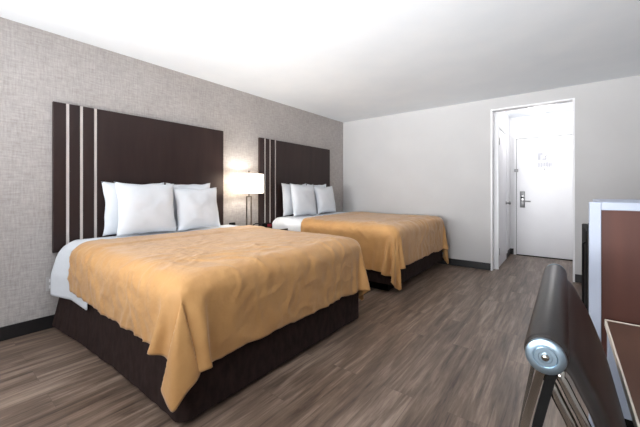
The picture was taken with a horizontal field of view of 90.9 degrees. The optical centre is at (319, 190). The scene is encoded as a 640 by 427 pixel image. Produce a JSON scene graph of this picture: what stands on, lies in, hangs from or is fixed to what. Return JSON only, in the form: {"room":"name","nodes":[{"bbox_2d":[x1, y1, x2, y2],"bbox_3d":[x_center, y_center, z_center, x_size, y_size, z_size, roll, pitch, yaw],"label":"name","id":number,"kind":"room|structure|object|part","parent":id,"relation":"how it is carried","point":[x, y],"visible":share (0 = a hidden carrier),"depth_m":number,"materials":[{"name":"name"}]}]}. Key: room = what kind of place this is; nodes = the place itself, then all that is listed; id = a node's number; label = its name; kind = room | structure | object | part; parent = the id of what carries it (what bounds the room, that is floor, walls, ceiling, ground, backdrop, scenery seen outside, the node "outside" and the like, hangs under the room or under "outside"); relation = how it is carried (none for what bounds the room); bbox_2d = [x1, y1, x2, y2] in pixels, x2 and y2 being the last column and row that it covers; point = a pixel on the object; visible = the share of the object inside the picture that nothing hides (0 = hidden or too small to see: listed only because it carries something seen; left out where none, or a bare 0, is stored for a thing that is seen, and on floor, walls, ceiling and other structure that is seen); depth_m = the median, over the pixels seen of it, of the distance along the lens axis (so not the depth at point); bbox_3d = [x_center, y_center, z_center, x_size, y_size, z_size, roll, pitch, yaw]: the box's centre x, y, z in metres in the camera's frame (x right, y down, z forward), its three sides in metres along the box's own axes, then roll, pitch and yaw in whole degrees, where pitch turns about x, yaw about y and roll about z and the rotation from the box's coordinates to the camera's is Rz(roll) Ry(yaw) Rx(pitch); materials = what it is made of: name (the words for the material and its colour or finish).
{"room":"hotel room","nodes":[
{"label":"hotel room","id":0,"kind":"room"},
{"bbox_2d":[0,17,342,326],"bbox_3d":[-1.696,-0.090,3.380,0.120,2.440,7.050,0,0,38],"label":"wall","id":1,"kind":"structure","parent":0,"point":[39,68],"depth_m":2.67,"materials":[{"name":"paper"}]},
{"bbox_2d":[0,314,54,340],"bbox_3d":[-1.681,1.077,3.292,0.012,0.105,6.930,0,0,38],"label":"baseboard","id":2,"kind":"structure","parent":1,"relation":"attached to","point":[39,324],"depth_m":2.47,"materials":[{"name":"black plastic"}]},
{"bbox_2d":[46,276,50,290],"bbox_3d":[-2.220,0.762,2.603,0.008,0.115,0.070,0,0,38],"label":"wall outlet","id":3,"kind":"object","parent":1,"relation":"attached to","point":[47,278],"visible":0.44,"depth_m":2.59,"materials":[{"name":"grey plastic"}]},
{"bbox_2d":[52,101,222,252],"bbox_3d":[-1.704,-0.114,3.243,0.035,1.248,1.635,0,0,38],"label":"headboard","id":4,"kind":"object","parent":1,"relation":"attached to","point":[91,146],"visible":0.59,"depth_m":2.90,"materials":[{"name":"brown wood"}]},
{"bbox_3d":[-2.179,-0.114,2.632,0.035,1.248,0.086,0,0,38],"label":"panel","id":5,"kind":"part","parent":4,"relation":"part of","materials":[{"name":"brown wood"}]},
{"bbox_3d":[-2.117,-0.114,2.712,0.035,1.248,0.074,0,0,38],"label":"panel","id":6,"kind":"part","parent":4,"relation":"part of","materials":[{"name":"brown wood"}]},
{"bbox_3d":[-2.055,-0.114,2.791,0.035,1.248,0.082,0,0,38],"label":"panel","id":7,"kind":"part","parent":4,"relation":"part of","materials":[{"name":"brown wood"}]},
{"bbox_3d":[-1.609,-0.114,3.365,0.035,1.248,1.327,0,0,38],"label":"panel","id":8,"kind":"part","parent":4,"relation":"part of","materials":[{"name":"brown wood"}]},
{"bbox_2d":[258,138,329,225],"bbox_3d":[-0.340,-0.114,4.995,0.035,1.248,1.635,0,0,38],"label":"headboard","id":9,"kind":"object","parent":1,"relation":"attached to","point":[280,162],"visible":0.52,"depth_m":4.69,"materials":[{"name":"brown wood"}]},
{"bbox_3d":[-0.816,-0.114,4.384,0.035,1.248,0.086,0,0,38],"label":"panel","id":10,"kind":"part","parent":9,"relation":"part of","materials":[{"name":"brown wood"}]},
{"bbox_3d":[-0.753,-0.114,4.464,0.035,1.248,0.074,0,0,38],"label":"panel","id":11,"kind":"part","parent":9,"relation":"part of","materials":[{"name":"brown wood"}]},
{"bbox_3d":[-0.692,-0.114,4.543,0.035,1.248,0.082,0,0,38],"label":"panel","id":12,"kind":"part","parent":9,"relation":"part of","materials":[{"name":"brown wood"}]},
{"bbox_3d":[-0.245,-0.114,5.116,0.035,1.248,1.327,0,0,38],"label":"panel","id":13,"kind":"part","parent":9,"relation":"part of","materials":[{"name":"brown wood"}]},
{"bbox_2d":[0,254,588,426],"bbox_3d":[0.416,1.180,2.642,4.360,0.100,8.720,0,0,38],"label":"floor","id":14,"kind":"structure","parent":0,"point":[445,348],"depth_m":1.94,"materials":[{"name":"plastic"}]},
{"bbox_2d":[52,292,358,422],"bbox_3d":[-0.911,0.779,2.699,1.913,0.702,1.760,0,0,38],"label":"bed","id":15,"kind":"object","parent":14,"relation":"on","point":[117,346],"visible":0.38,"depth_m":1.91,"materials":[{"name":"brown"}]},
{"bbox_2d":[50,225,235,309],"bbox_3d":[-1.381,0.627,3.062,0.631,0.433,1.794,0,0,38],"label":"sheet","id":16,"kind":"object","parent":15,"relation":"on","point":[59,284],"visible":0.21,"depth_m":2.52,"materials":[{"name":"white fabric"}]},
{"bbox_2d":[101,181,163,235],"bbox_3d":[-1.759,0.159,3.007,0.126,0.497,0.561,0,0,36],"label":"pillow","id":17,"kind":"object","parent":16,"relation":"on","point":[109,190],"visible":0.19,"depth_m":2.81,"materials":[{"name":"white fabric"}]},
{"bbox_2d":[114,181,176,236],"bbox_3d":[-1.618,0.161,2.955,0.197,0.492,0.538,0,0,45],"label":"pillow","id":18,"kind":"object","parent":16,"relation":"on","point":[141,208],"visible":1,"depth_m":2.88,"materials":[{"name":"white fabric"}]},
{"bbox_2d":[166,183,209,226],"bbox_3d":[-1.418,0.157,3.445,0.139,0.501,0.523,0,0,32],"label":"pillow","id":19,"kind":"object","parent":16,"relation":"on","point":[192,186],"visible":0.11,"depth_m":3.36,"materials":[{"name":"white fabric"}]},
{"bbox_2d":[173,187,220,231],"bbox_3d":[-1.303,0.182,3.365,0.174,0.450,0.513,0,0,35],"label":"pillow","id":20,"kind":"object","parent":16,"relation":"on","point":[196,208],"visible":1,"depth_m":3.29,"materials":[{"name":"white fabric"}]},
{"bbox_2d":[67,225,369,412],"bbox_3d":[-0.709,0.695,2.590,1.706,0.615,1.885,0,0,38],"label":"bedspread","id":21,"kind":"object","parent":15,"relation":"on","point":[198,297],"visible":1,"depth_m":1.88,"materials":[{"name":"orange fabric"}]},
{"bbox_2d":[366,250,442,290],"bbox_3d":[0.562,0.761,4.591,1.913,0.737,1.783,0,0,38],"label":"bed","id":22,"kind":"object","parent":14,"relation":"on","point":[376,280],"visible":0.22,"depth_m":3.67,"materials":[{"name":"brown"}]},
{"bbox_2d":[272,212,345,231],"bbox_3d":[0.093,0.592,4.955,0.631,0.433,1.820,0,0,38],"label":"sheet","id":23,"kind":"object","parent":22,"relation":"on","point":[292,223],"visible":0.3,"depth_m":4.38,"materials":[{"name":"white fabric"}]},
{"bbox_2d":[281,183,305,215],"bbox_3d":[-0.379,0.125,4.781,0.131,0.494,0.561,0,0,36],"label":"pillow","id":24,"kind":"object","parent":23,"relation":"on","point":[286,188],"visible":0.44,"depth_m":4.60,"materials":[{"name":"white fabric"}]},
{"bbox_2d":[290,183,316,216],"bbox_3d":[-0.240,0.129,4.730,0.174,0.486,0.550,0,0,37],"label":"pillow","id":25,"kind":"object","parent":23,"relation":"on","point":[303,196],"visible":1,"depth_m":4.63,"materials":[{"name":"white fabric"}]},
{"bbox_2d":[307,184,325,208],"bbox_3d":[-0.036,0.124,5.218,0.528,0.495,0.155,0,0,-44],"label":"pillow","id":26,"kind":"object","parent":23,"relation":"on","point":[324,185],"visible":0.1,"depth_m":5.23,"materials":[{"name":"white fabric"}]},
{"bbox_2d":[314,186,335,213],"bbox_3d":[0.086,0.141,5.148,0.175,0.462,0.514,0,0,36],"label":"pillow","id":27,"kind":"object","parent":23,"relation":"on","point":[324,196],"visible":0.99,"depth_m":5.04,"materials":[{"name":"white fabric"}]},
{"bbox_2d":[301,211,448,289],"bbox_3d":[0.786,0.720,4.431,1.627,0.735,1.916,0,0,35],"label":"bedspread","id":28,"kind":"object","parent":22,"relation":"on","point":[388,243],"visible":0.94,"depth_m":3.70,"materials":[{"name":"orange fabric"}]},
{"bbox_2d":[518,264,625,426],"bbox_3d":[0.620,0.651,0.432,0.794,0.947,0.515,0,0,38],"label":"desk chair","id":29,"kind":"object","parent":14,"relation":"on","point":[562,337],"visible":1,"depth_m":0.40,"materials":[{"name":"grey leather"}]},
{"bbox_3d":[0.515,0.671,0.818,0.155,0.907,0.012,0,0,38],"label":"leg","id":30,"kind":"part","parent":29,"relation":"part of","materials":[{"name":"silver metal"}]},
{"bbox_3d":[0.220,0.671,0.439,0.155,0.907,0.012,0,0,38],"label":"leg","id":31,"kind":"part","parent":29,"relation":"part of","materials":[{"name":"silver metal"}]},
{"bbox_3d":[0.517,0.462,0.208,0.605,0.492,0.012,0,0,38],"label":"rail","id":32,"kind":"part","parent":29,"relation":"part of","materials":[{"name":"silver metal"}]},
{"bbox_3d":[0.526,0.455,0.201,0.605,0.477,0.010,0,0,38],"label":"rail","id":33,"kind":"part","parent":29,"relation":"part of","materials":[{"name":"silver metal"}]},
{"bbox_3d":[0.494,0.423,0.530,0.175,0.461,0.480,0,0,38],"label":"backrest","id":34,"kind":"part","parent":29,"relation":"part of","materials":[{"name":"grey leather"}]},
{"bbox_2d":[589,199,639,426],"bbox_3d":[1.249,0.582,0.959,0.677,1.096,0.503,0,0,38],"label":"base cabinet","id":35,"kind":"object","parent":14,"relation":"on","point":[614,224],"visible":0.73,"depth_m":0.94,"materials":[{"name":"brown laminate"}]},
{"bbox_2d":[582,223,588,312],"bbox_3d":[1.133,0.287,1.055,0.399,0.305,0.443,0,0,38],"label":"mini fridge","id":36,"kind":"object","parent":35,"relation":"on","point":[585,227],"visible":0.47,"depth_m":1.10,"materials":[{"name":"black plastic"}]},
{"bbox_3d":[0.927,0.292,1.105,0.014,0.230,0.006,0,0,38],"label":"handle","id":37,"kind":"part","parent":36,"relation":"part of","materials":[{"name":"black plastic"}]},
{"bbox_3d":[0.890,0.287,1.035,0.017,0.298,0.112,0,0,38],"label":"control panel","id":38,"kind":"part","parent":36,"relation":"part of","materials":[{"name":"black plastic"}]},
{"bbox_3d":[1.104,0.564,0.773,0.621,1.012,0.020,0,0,38],"label":"panel","id":39,"kind":"part","parent":35,"relation":"part of","materials":[{"name":"brown wood"}]},
{"bbox_2d":[605,319,639,426],"bbox_3d":[0.718,0.754,0.249,0.643,0.751,1.235,0,0,38],"label":"desk","id":40,"kind":"object","parent":14,"relation":"on","point":[623,339],"visible":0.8,"depth_m":0.77,"materials":[{"name":"brown wood"}]},
{"bbox_3d":[1.079,0.515,0.710,0.639,0.230,0.036,0,0,38],"label":"panel","id":41,"kind":"part","parent":40,"relation":"part of","materials":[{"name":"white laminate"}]},
{"bbox_3d":[1.080,0.880,0.709,0.637,0.500,0.032,0,0,38],"label":"leg panel","id":42,"kind":"part","parent":40,"relation":"part of","materials":[{"name":"black"}]},
{"bbox_3d":[-0.742,0.810,4.082,0.484,0.640,0.530,0,0,38],"label":"nightstand","id":43,"kind":"object","parent":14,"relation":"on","visible":0},
{"bbox_2d":[233,171,263,225],"bbox_3d":[-0.888,0.131,3.964,0.272,0.776,0.448,0,0,28],"label":"table lamp","id":44,"kind":"object","parent":43,"relation":"on","point":[243,183],"visible":0.91,"depth_m":3.82,"materials":[{"name":"white fabric"}]},
{"bbox_3d":[-0.892,-0.092,3.958,0.260,0.245,0.430,0,0,38],"label":"lamp shade","id":45,"kind":"part","parent":44,"relation":"part of","materials":[{"name":"fabric"}]},
{"bbox_2d":[262,223,271,227],"bbox_3d":[-0.757,0.467,4.166,0.124,0.104,0.323,0,0,-42],"label":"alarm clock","id":46,"kind":"object","parent":43,"relation":"on","point":[266,225],"visible":0.59,"depth_m":4.04,"materials":[{"name":"black plastic"}]},
{"bbox_2d":[0,0,639,122],"bbox_3d":[0.416,-1.360,2.642,4.360,0.100,8.720,0,0,38],"label":"ceiling","id":47,"kind":"structure","parent":0,"point":[343,61],"depth_m":2.82,"materials":[{"name":"paint"}]},
{"bbox_2d":[526,104,557,112],"bbox_3d":[3.375,-1.262,4.799,0.390,0.095,0.390,0,0,38],"label":"ceiling light","id":48,"kind":"object","parent":47,"relation":"attached to","point":[548,107],"visible":0.74,"depth_m":4.72,"materials":[{"name":"white paint"}]},
{"bbox_2d":[343,75,639,274],"bbox_3d":[2.105,-0.090,4.812,4.120,2.440,0.120,0,0,38],"label":"wall","id":49,"kind":"structure","parent":0,"point":[433,161],"depth_m":4.68,"materials":[{"name":"grey paint"}]},
{"bbox_2d":[438,258,581,282],"bbox_3d":[2.064,1.080,4.760,4.096,0.100,0.012,0,0,38],"label":"baseboard","id":50,"kind":"structure","parent":49,"relation":"attached to","point":[456,262],"depth_m":4.62,"materials":[{"name":"black plastic"}]},
{"bbox_2d":[491,98,574,281],"bbox_3d":[2.832,-0.013,4.241,0.930,2.285,0.136,0,0,38],"label":"trim","id":51,"kind":"structure","parent":49,"relation":"attached to","point":[493,111],"depth_m":4.28,"materials":[{"name":"white paint"}]},
{"bbox_2d":[494,111,509,268],"bbox_3d":[2.973,-0.090,5.194,0.120,2.440,1.550,0,0,38],"label":"wall","id":52,"kind":"structure","parent":0,"point":[501,118],"depth_m":5.16,"materials":[{"name":"white paint"}]},
{"bbox_2d":[496,124,510,268],"bbox_3d":[2.857,0.083,4.872,0.093,2.095,0.890,0,0,38],"label":"door","id":53,"kind":"structure","parent":52,"relation":"in","point":[501,134],"depth_m":4.79,"materials":[{"name":"wood"}]},
{"bbox_2d":[507,248,513,256],"bbox_3d":[3.279,1.080,5.437,0.065,0.100,0.550,0,0,38],"label":"baseboard","id":54,"kind":"structure","parent":52,"relation":"attached to","point":[511,250],"depth_m":5.63,"materials":[{"name":"black plastic"}]},
{"bbox_2d":[510,111,572,248],"bbox_3d":[3.889,-0.090,5.387,1.090,2.440,0.120,0,0,38],"label":"wall","id":55,"kind":"structure","parent":0,"point":[558,122],"depth_m":5.48,"materials":[{"name":"white paint"}]},
{"bbox_2d":[514,131,572,260],"bbox_3d":[3.830,0.083,5.291,0.995,2.095,0.106,0,0,38],"label":"door","id":56,"kind":"structure","parent":55,"relation":"in","point":[543,198],"depth_m":5.34,"materials":[{"name":"wood"}]},
{"bbox_3d":[3.550,0.147,5.525,0.075,0.285,0.018,0,0,38],"label":"lock plate","id":57,"kind":"part","parent":56,"relation":"part of","materials":[{"name":"silver metal"}]},
{"bbox_2d":[536,151,554,168],"bbox_3d":[3.813,-0.520,5.329,0.250,0.300,0.010,0,0,38],"label":"notice","id":58,"kind":"object","parent":56,"relation":"attached to","point":[546,159],"visible":1,"depth_m":5.33,"materials":[{"name":"white paper"}]}
]}

